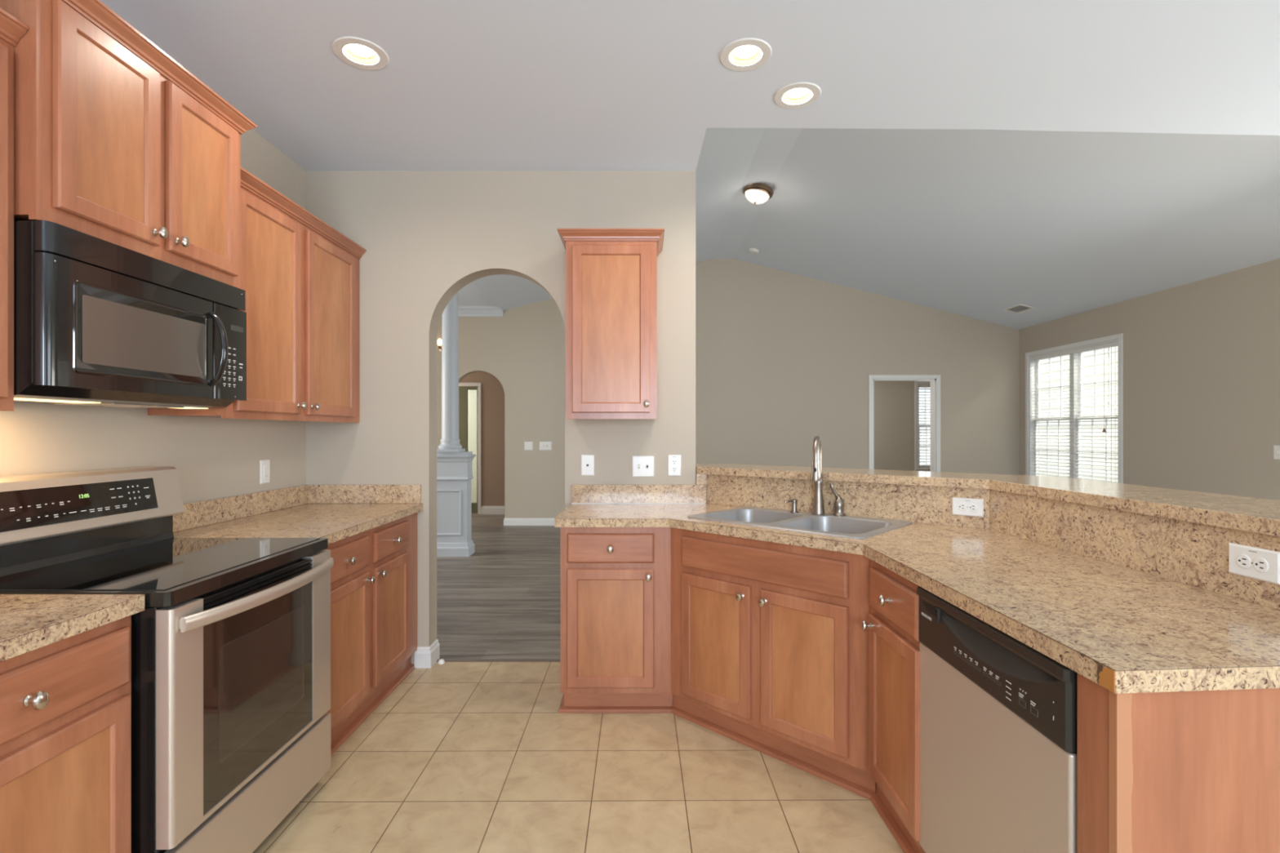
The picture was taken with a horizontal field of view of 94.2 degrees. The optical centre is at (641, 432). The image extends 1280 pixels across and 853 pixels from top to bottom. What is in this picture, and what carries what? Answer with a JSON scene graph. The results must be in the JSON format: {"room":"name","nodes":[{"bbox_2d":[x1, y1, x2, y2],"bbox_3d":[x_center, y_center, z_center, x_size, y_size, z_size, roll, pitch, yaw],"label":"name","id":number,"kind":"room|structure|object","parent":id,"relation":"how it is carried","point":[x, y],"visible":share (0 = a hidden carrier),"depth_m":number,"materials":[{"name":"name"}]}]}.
{"room":"kitchen","nodes":[
{"label":"kitchen","id":0,"kind":"room"},
{"bbox_2d":[0,128,306,503],"bbox_3d":[-1.932,-0.123,0.124,0.120,2.870,6.648,0,0,0],"label":"wall","id":1,"kind":"structure","parent":0,"point":[212,457],"depth_m":2.44,"materials":[{"name":"beige paint"}]},
{"bbox_2d":[0,7,29,411],"bbox_3d":[-1.694,-0.534,1.196,0.353,0.964,0.591,0,0,0],"label":"upper cabinet","id":2,"kind":"object","parent":1,"relation":"attached to","point":[12,29],"visible":1,"depth_m":1.46,"materials":[{"name":"brown wood"}]},
{"bbox_2d":[0,0,257,288],"bbox_3d":[-1.667,-0.857,1.872,0.408,0.646,0.836,0,0,0],"label":"upper cabinet","id":3,"kind":"object","parent":1,"relation":"attached to","point":[116,141],"visible":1,"depth_m":1.72,"materials":[{"name":"brown wood"}]},
{"bbox_2d":[13,219,246,408],"bbox_3d":[-1.655,-0.308,1.872,0.430,0.449,0.756,0,0,0],"label":"microwave","id":4,"kind":"object","parent":3,"relation":"attached to","point":[98,322],"visible":1,"depth_m":1.70,"materials":[{"name":"black plastic"}]},
{"bbox_2d":[147,167,366,422],"bbox_3d":[-1.694,-0.534,2.786,0.353,0.964,1.066,0,0,0],"label":"upper cabinet","id":5,"kind":"object","parent":1,"relation":"attached to","point":[300,275],"visible":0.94,"depth_m":2.67,"materials":[{"name":"brown wood"}]},
{"bbox_2d":[259,459,270,484],"bbox_3d":[-1.867,0.197,2.955,0.009,0.117,0.073,0,0,0],"label":"light switch","id":6,"kind":"object","parent":1,"relation":"attached to","point":[264,465],"visible":1,"depth_m":2.94,"materials":[{"name":"white plastic"}]},
{"bbox_2d":[173,484,421,532],"bbox_3d":[-1.550,0.345,2.776,0.643,0.104,1.087,0,0,0],"label":"backsplash","id":7,"kind":"structure","parent":1,"relation":"attached to","point":[205,513],"depth_m":3.11,"materials":[{"name":"stone"}]},
{"bbox_2d":[467,390,476,502],"bbox_3d":[-3.100,-0.063,11.050,3.200,2.750,0.100,0,0,0],"label":"wall","id":8,"kind":"structure","parent":0,"point":[472,394],"depth_m":11.00,"materials":[{"name":"beige paint"}]},
{"bbox_2d":[457,282,497,306],"bbox_3d":[-3.320,-1.773,5.874,2.760,0.050,5.052,0,0,0],"label":"ceiling","id":9,"kind":"structure","parent":0,"point":[469,295],"depth_m":7.78,"materials":[{"name":"white paint"}]},
{"bbox_2d":[458,371,504,506],"bbox_3d":[-2.800,-0.063,9.560,3.800,2.750,0.120,0,0,0],"label":"wall","id":10,"kind":"structure","parent":0,"point":[492,393],"depth_m":9.50,"materials":[{"name":"beige paint"}]},
{"bbox_2d":[458,382,480,514],"bbox_3d":[-2.955,0.262,9.527,0.790,2.100,0.086,0,0,0],"label":"door frame","id":11,"kind":"structure","parent":10,"relation":"in","point":[463,391],"depth_m":9.53,"materials":[{"name":"white paint"}]},
{"bbox_2d":[480,506,504,514],"bbox_3d":[-1.770,1.247,9.493,1.580,0.130,0.014,0,0,0],"label":"baseboard","id":12,"kind":"structure","parent":10,"relation":"attached to","point":[484,509],"depth_m":9.48,"materials":[{"name":"white paint"}]},
{"bbox_2d":[306,170,695,664],"bbox_3d":[-0.785,-0.073,3.384,2.174,2.770,0.128,0,0,0],"label":"wall","id":13,"kind":"structure","parent":0,"point":[426,236],"depth_m":3.32,"materials":[{"name":"beige paint"}]},
{"bbox_2d":[414,639,439,668],"bbox_3d":[-1.216,1.256,3.376,0.092,0.112,0.144,0,0,0],"label":"baseboard","id":14,"kind":"structure","parent":13,"relation":"attached to","point":[424,657],"depth_m":3.31,"materials":[{"name":"white paint"}]},
{"bbox_2d":[581,454,594,475],"bbox_3d":[-0.301,0.185,3.316,0.073,0.117,0.009,0,0,0],"label":"phone jack plate","id":15,"kind":"object","parent":13,"relation":"attached to","point":[587,460],"visible":1,"depth_m":3.31,"materials":[{"name":"white plastic"}]},
{"bbox_2d":[557,228,664,418],"bbox_3d":[-0.153,-0.542,3.138,0.538,0.952,0.362,0,0,0],"label":"upper cabinet","id":16,"kind":"object","parent":13,"relation":"attached to","point":[611,273],"visible":1,"depth_m":3.00,"materials":[{"name":"brown wood"}]},
{"bbox_2d":[571,484,706,503],"bbox_3d":[-0.014,0.345,3.308,0.748,0.105,0.023,0,0,0],"label":"backsplash","id":17,"kind":"structure","parent":13,"relation":"attached to","point":[580,494],"depth_m":3.30,"materials":[{"name":"stone"}]},
{"bbox_2d":[631,456,653,476],"bbox_3d":[0.009,0.192,3.312,0.122,0.117,0.016,0,0,0],"label":"light switch","id":18,"kind":"object","parent":13,"relation":"attached to","point":[642,466],"visible":1,"depth_m":3.31,"materials":[{"name":"white plastic"}]},
{"bbox_2d":[667,454,680,475],"bbox_3d":[0.183,0.186,3.316,0.073,0.117,0.008,0,0,0],"label":"wall outlet","id":19,"kind":"object","parent":13,"relation":"attached to","point":[673,460],"visible":1,"depth_m":3.31,"materials":[{"name":"white plastic"}]},
{"bbox_2d":[671,466,677,471],"bbox_3d":[0.183,0.206,3.314,0.033,0.033,0.003,0,0,0],"label":"receptacle","id":20,"kind":"object","parent":19,"relation":"attached to","point":[674,468],"depth_m":3.31,"materials":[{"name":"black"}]},
{"bbox_2d":[671,458,677,465],"bbox_3d":[0.183,0.167,3.314,0.033,0.033,0.003,0,0,0],"label":"receptacle","id":21,"kind":"object","parent":19,"relation":"attached to","point":[674,461],"depth_m":3.31,"materials":[{"name":"white plastic"}]},
{"bbox_2d":[253,513,903,852],"bbox_3d":[0.350,1.337,3.950,10.100,0.050,14.300,0,0,0],"label":"floor","id":22,"kind":"structure","parent":0,"point":[460,757],"depth_m":2.30,"materials":[{"name":"beige tile"}]},
{"bbox_2d":[0,615,131,852],"bbox_3d":[-1.532,0.876,1.179,0.675,0.872,0.557,0,0,0],"label":"base cabinet","id":23,"kind":"object","parent":22,"relation":"on","point":[65,704],"visible":0.98,"depth_m":1.29,"materials":[{"name":"brown wood"}]},
{"bbox_2d":[0,594,145,662],"bbox_3d":[-1.544,0.365,1.155,0.654,0.145,0.610,0,0,0],"label":"countertop","id":24,"kind":"structure","parent":23,"relation":"on","point":[28,623],"depth_m":1.31,"materials":[{"name":"stone"}]},
{"bbox_2d":[0,466,333,852],"bbox_3d":[-1.481,0.720,1.847,0.774,1.184,0.759,0,0,0],"label":"range","id":25,"kind":"object","parent":22,"relation":"on","point":[231,638],"visible":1,"depth_m":1.72,"materials":[{"name":"silver metal"}]},
{"bbox_2d":[0,537,328,607],"bbox_3d":[-1.472,0.413,1.847,0.612,0.038,0.759,0,0,0],"label":"cooktop","id":26,"kind":"object","parent":25,"relation":"in","point":[171,572],"depth_m":1.74,"materials":[{"name":"black glass"}]},
{"bbox_2d":[325,529,375,755],"bbox_3d":[-1.532,0.876,2.482,0.675,0.872,0.491,0,0,0],"label":"base cabinet","id":27,"kind":"object","parent":22,"relation":"on","point":[350,580],"visible":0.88,"depth_m":2.52,"materials":[{"name":"brown wood"}]},
{"bbox_2d":[173,503,422,544],"bbox_3d":[-1.544,0.418,2.776,0.654,0.040,1.087,0,0,0],"label":"countertop","id":28,"kind":"structure","parent":27,"relation":"on","point":[335,522],"depth_m":2.63,"materials":[{"name":"stone"}]},
{"bbox_2d":[361,512,417,717],"bbox_3d":[-1.532,0.876,3.022,0.675,0.872,0.591,0,0,0],"label":"base cabinet","id":29,"kind":"object","parent":22,"relation":"on","point":[393,545],"visible":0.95,"depth_m":2.94,"materials":[{"name":"brown wood"}]},
{"bbox_2d":[438,658,444,664],"bbox_3d":[-1.135,1.300,3.375,0.036,0.024,0.036,0,0,0],"label":"door stop","id":30,"kind":"object","parent":22,"relation":"on","point":[442,661],"visible":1,"depth_m":3.36,"materials":[{"name":"white plastic"}]},
{"bbox_2d":[436,451,475,556],"bbox_3d":[-2.055,0.762,6.375,0.494,1.100,0.250,0,0,0],"label":"pedestal","id":31,"kind":"object","parent":22,"relation":"on","point":[454,469],"visible":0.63,"depth_m":6.29,"materials":[{"name":"white paint"}]},
{"bbox_2d":[436,292,465,452],"bbox_3d":[-2.050,-0.768,6.375,0.250,1.958,0.250,0,0,0],"label":"round column","id":32,"kind":"structure","parent":31,"relation":"on","point":[450,441],"depth_m":6.30,"materials":[{"name":"white paint"}]},
{"bbox_2d":[436,658,560,662],"bbox_3d":[-0.804,1.309,3.410,0.755,0.006,0.030,0,0,0],"label":"trim","id":33,"kind":"structure","parent":22,"relation":"on","point":[445,660],"depth_m":3.41,"materials":[{"name":"brown"}]},
{"bbox_2d":[557,527,673,713],"bbox_3d":[-0.015,0.876,3.011,0.751,0.872,0.602,0,0,0],"label":"base cabinet","id":34,"kind":"object","parent":22,"relation":"on","point":[615,582],"visible":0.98,"depth_m":2.75,"materials":[{"name":"brown wood"}]},
{"bbox_2d":[671,527,876,799],"bbox_3d":[0.688,0.876,2.647,1.366,0.872,0.704,0,0,44],"label":"base cabinet","id":35,"kind":"object","parent":22,"relation":"on","point":[770,645],"visible":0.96,"depth_m":2.37,"materials":[{"name":"brown wood"}]},
{"bbox_2d":[554,503,1279,693],"bbox_3d":[0.709,0.418,2.311,1.350,0.040,2.918,0,0,-34],"label":"countertop","id":36,"kind":"structure","parent":35,"relation":"on","point":[1122,629],"depth_m":1.41,"materials":[{"name":"stone"}]},
{"bbox_2d":[687,506,912,538],"bbox_3d":[0.700,0.483,2.693,0.844,0.182,0.562,0,0,43],"label":"sink","id":37,"kind":"object","parent":36,"relation":"in","point":[828,524],"visible":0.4,"depth_m":2.73,"materials":[{"name":"silver metal"}]},
{"bbox_2d":[785,498,799,513],"bbox_3d":[0.733,0.359,2.887,0.042,0.066,0.074,0,0,45],"label":"soap dispenser","id":38,"kind":"object","parent":37,"relation":"on","point":[794,510],"visible":1,"depth_m":2.89,"materials":[{"name":"silver metal"}]},
{"bbox_2d":[810,435,825,515],"bbox_3d":[0.819,0.205,2.763,0.060,0.374,0.205,0,0,19],"label":"kitchen faucet","id":39,"kind":"object","parent":37,"relation":"on","point":[818,508],"visible":1,"depth_m":2.81,"materials":[{"name":"silver metal"}]},
{"bbox_2d":[830,483,844,515],"bbox_3d":[0.921,0.317,2.800,0.070,0.150,0.052,0,0,0],"label":"handle","id":40,"kind":"object","parent":37,"relation":"on","point":[838,503],"visible":1,"depth_m":2.79,"materials":[{"name":"silver metal"}]},
{"bbox_2d":[861,559,925,852],"bbox_3d":[1.091,0.876,2.072,0.668,0.872,0.706,0,0,0],"label":"base cabinet","id":41,"kind":"object","parent":22,"relation":"on","point":[893,625],"visible":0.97,"depth_m":1.89,"materials":[{"name":"brown wood"}]},
{"bbox_2d":[916,586,1077,852],"bbox_3d":[1.100,0.879,1.423,0.610,0.866,0.611,0,0,0],"label":"dishwasher","id":42,"kind":"object","parent":22,"relation":"on","point":[998,715],"visible":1,"depth_m":1.37,"materials":[{"name":"grey metal"}]},
{"bbox_2d":[1077,673,1279,852],"bbox_3d":[1.124,0.876,1.058,0.632,0.871,0.100,0,0,0],"label":"cabinet end panel","id":43,"kind":"object","parent":22,"relation":"on","point":[1197,771],"visible":0.89,"depth_m":1.03,"materials":[{"name":"brown wood"}]},
{"bbox_2d":[100,0,1279,328],"bbox_3d":[1.689,-1.981,2.600,7.322,1.104,11.600,0,0,0],"label":"ceiling","id":44,"kind":"structure","parent":0,"point":[464,85],"depth_m":2.75,"materials":[{"name":"white paint"}]},
{"bbox_2d":[332,36,389,69],"bbox_3d":[-1.081,-1.463,2.292,0.200,0.018,0.200,0,0,0],"label":"recessed light","id":45,"kind":"object","parent":44,"relation":"in","point":[348,49],"visible":1,"depth_m":2.30,"materials":[{"name":"white paint"}]},
{"bbox_2d":[719,37,772,71],"bbox_3d":[0.402,-1.463,2.299,0.200,0.018,0.200,0,0,0],"label":"recessed light","id":46,"kind":"object","parent":44,"relation":"in","point":[753,52],"visible":1,"depth_m":2.31,"materials":[{"name":"white"}]},
{"bbox_2d":[749,248,759,253],"bbox_3d":[1.477,-2.371,7.800,0.134,0.062,0.136,0,0,5],"label":"smoke detector","id":47,"kind":"object","parent":44,"relation":"attached to","point":[753,251],"visible":1,"depth_m":7.76,"materials":[{"name":"white plastic"}]},
{"bbox_2d":[742,182,773,204],"bbox_3d":[1.165,-2.372,5.950,0.308,0.184,0.308,0,0,44],"label":"flush light","id":48,"kind":"object","parent":44,"relation":"attached to","point":[755,193],"visible":0.98,"depth_m":5.86,"materials":[{"name":"white glass"}]},
{"bbox_2d":[773,81,821,108],"bbox_3d":[0.674,-1.463,2.577,0.200,0.018,0.200,0,0,0],"label":"recessed light","id":49,"kind":"object","parent":44,"relation":"in","point":[797,91],"visible":1,"depth_m":2.58,"materials":[{"name":"white metal"}]},
{"bbox_2d":[1003,303,1035,313],"bbox_3d":[4.789,-1.563,7.550,0.196,0.056,0.340,0,0,0],"label":"ceiling vent","id":50,"kind":"object","parent":44,"relation":"in","point":[1018,308],"visible":1,"depth_m":7.54,"materials":[{"name":"white plastic"}]},
{"bbox_2d":[695,472,706,503],"bbox_3d":[1.217,0.772,2.307,0.789,1.079,2.840,0,0,-25],"label":"wall","id":51,"kind":"structure","parent":0,"point":[695,473],"depth_m":3.32,"materials":[{"name":"beige paint"}]},
{"bbox_2d":[695,463,1279,537],"bbox_3d":[1.328,0.213,2.361,1.082,0.038,3.133,0,0,-24],"label":"countertop","id":52,"kind":"structure","parent":51,"relation":"on","point":[1255,515],"depth_m":2.02,"materials":[{"name":"stone"}]},
{"bbox_2d":[696,473,1279,610],"bbox_3d":[1.148,0.315,2.313,0.638,0.164,2.551,0,0,-26],"label":"backsplash","id":53,"kind":"structure","parent":51,"relation":"attached to","point":[1187,553],"depth_m":2.01,"materials":[{"name":"stone"}]},
{"bbox_2d":[951,497,983,517],"bbox_3d":[1.358,0.313,2.479,0.117,0.073,0.008,0,0,39],"label":"wall outlet","id":54,"kind":"object","parent":53,"relation":"attached to","point":[960,506],"visible":1,"depth_m":2.48,"materials":[{"name":"white plastic"}]},
{"bbox_2d":[957,502,966,511],"bbox_3d":[1.342,0.313,2.490,0.033,0.033,0.003,0,0,39],"label":"receptacle","id":55,"kind":"object","parent":54,"relation":"attached to","point":[961,506],"depth_m":2.49,"materials":[{"name":"white plastic"}]},
{"bbox_2d":[968,503,977,511],"bbox_3d":[1.372,0.313,2.465,0.033,0.033,0.003,0,0,39],"label":"receptacle","id":56,"kind":"object","parent":54,"relation":"attached to","point":[971,507],"depth_m":2.46,"materials":[{"name":"white plastic"}]},
{"bbox_2d":[1228,542,1279,585],"bbox_3d":[1.418,0.304,1.380,0.008,0.073,0.117,0,0,0],"label":"wall outlet","id":57,"kind":"object","parent":53,"relation":"attached to","point":[1260,564],"visible":1,"depth_m":1.37,"materials":[{"name":"white plastic"}]},
{"bbox_2d":[1235,554,1250,568],"bbox_3d":[1.416,0.304,1.399,0.003,0.033,0.033,0,0,0],"label":"receptacle","id":58,"kind":"object","parent":57,"relation":"attached to","point":[1242,561],"depth_m":1.40,"materials":[{"name":"white plastic"}]},
{"bbox_2d":[1253,557,1268,572],"bbox_3d":[1.416,0.304,1.360,0.003,0.033,0.033,0,0,0],"label":"receptacle","id":59,"kind":"object","parent":57,"relation":"attached to","point":[1260,564],"depth_m":1.36,"materials":[{"name":"white plastic"}]},
{"bbox_2d":[436,258,1019,518],"bbox_3d":[0.300,-0.560,8.415,10.000,3.745,0.130,0,0,0],"label":"wall","id":60,"kind":"structure","parent":0,"point":[784,360],"depth_m":8.35,"materials":[{"name":"beige paint"}]},
{"bbox_2d":[436,338,441,351],"bbox_3d":[-2.800,-1.213,8.283,0.100,0.170,0.134,0,0,0],"label":"wall sconce","id":61,"kind":"object","parent":60,"relation":"attached to","point":[439,340],"visible":0.78,"depth_m":8.24,"materials":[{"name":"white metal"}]},
{"bbox_2d":[441,306,503,316],"bbox_3d":[-3.320,-1.685,8.303,2.760,0.125,0.095,0,0,0],"label":"trim","id":62,"kind":"structure","parent":60,"relation":"attached to","point":[463,311],"depth_m":8.30,"materials":[{"name":"white paint"}]},
{"bbox_2d":[524,441,533,449],"bbox_3d":[-1.586,0.194,8.342,0.120,0.120,0.016,0,0,0],"label":"light switch","id":63,"kind":"object","parent":60,"relation":"attached to","point":[527,445],"visible":1,"depth_m":8.34,"materials":[{"name":"white plastic"}]},
{"bbox_2d":[503,518,554,525],"bbox_3d":[0.625,1.260,8.403,5.119,0.105,0.134,0,0,0],"label":"baseboard","id":64,"kind":"structure","parent":60,"relation":"attached to","point":[507,522],"depth_m":8.34,"materials":[{"name":"white paint"}]},
{"bbox_2d":[539,441,551,449],"bbox_3d":[-1.347,0.194,8.342,0.170,0.120,0.016,0,0,0],"label":"light switch","id":65,"kind":"object","parent":60,"relation":"attached to","point":[543,445],"visible":1,"depth_m":8.34,"materials":[{"name":"white plastic"}]},
{"bbox_2d":[868,374,940,471],"bbox_3d":[3.688,0.256,8.407,1.005,2.113,0.146,0,0,0],"label":"door frame","id":66,"kind":"structure","parent":60,"relation":"in","point":[935,380],"depth_m":8.33,"materials":[{"name":"white paint"}]},
{"bbox_2d":[874,381,914,471],"bbox_3d":[3.900,-0.063,10.260,3.000,2.750,0.120,0,0,0],"label":"wall","id":67,"kind":"structure","parent":0,"point":[894,401],"depth_m":10.20,"materials":[{"name":"beige paint"}]},
{"bbox_2d":[914,381,930,471],"bbox_3d":[4.978,-0.093,10.238,0.595,1.580,0.165,0,0,0],"label":"window","id":68,"kind":"structure","parent":67,"relation":"in","point":[917,384],"depth_m":10.18,"materials":[{"name":"white paint"}]},
{"bbox_2d":[919,385,930,466],"bbox_3d":[4.978,-0.106,10.228,0.435,1.400,0.050,0,0,0],"label":"blind","id":69,"kind":"object","parent":68,"relation":"attached to","point":[920,386],"visible":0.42,"depth_m":10.22,"materials":[{"name":"white plastic"}]},
{"bbox_2d":[1019,258,1279,500],"bbox_3d":[5.370,-0.073,2.575,0.140,2.770,11.550,0,0,0],"label":"wall","id":70,"kind":"structure","parent":0,"point":[1202,357],"depth_m":5.68,"materials":[{"name":"beige paint"}]},
{"bbox_2d":[1025,333,1123,483],"bbox_3d":[5.338,-0.161,7.370,0.165,1.855,1.650,0,0,0],"label":"window","id":71,"kind":"structure","parent":70,"relation":"in","point":[1029,373],"depth_m":7.33,"materials":[{"name":"white paint"}]},
{"bbox_2d":[1030,341,1117,483],"bbox_3d":[5.316,-0.173,7.370,0.075,1.675,1.490,0,0,0],"label":"blind","id":72,"kind":"object","parent":71,"relation":"attached to","point":[1104,346],"visible":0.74,"depth_m":7.17,"materials":[{"name":"white plastic"}]},
{"bbox_2d":[1273,445,1279,459],"bbox_3d":[5.292,0.170,4.950,0.016,0.117,0.073,0,0,0],"label":"light switch","id":73,"kind":"object","parent":70,"relation":"attached to","point":[1276,448],"visible":1,"depth_m":4.96,"materials":[{"name":"white plastic"}]},
{"label":"outside","id":74,"kind":"structure","parent":0,"visible":0},
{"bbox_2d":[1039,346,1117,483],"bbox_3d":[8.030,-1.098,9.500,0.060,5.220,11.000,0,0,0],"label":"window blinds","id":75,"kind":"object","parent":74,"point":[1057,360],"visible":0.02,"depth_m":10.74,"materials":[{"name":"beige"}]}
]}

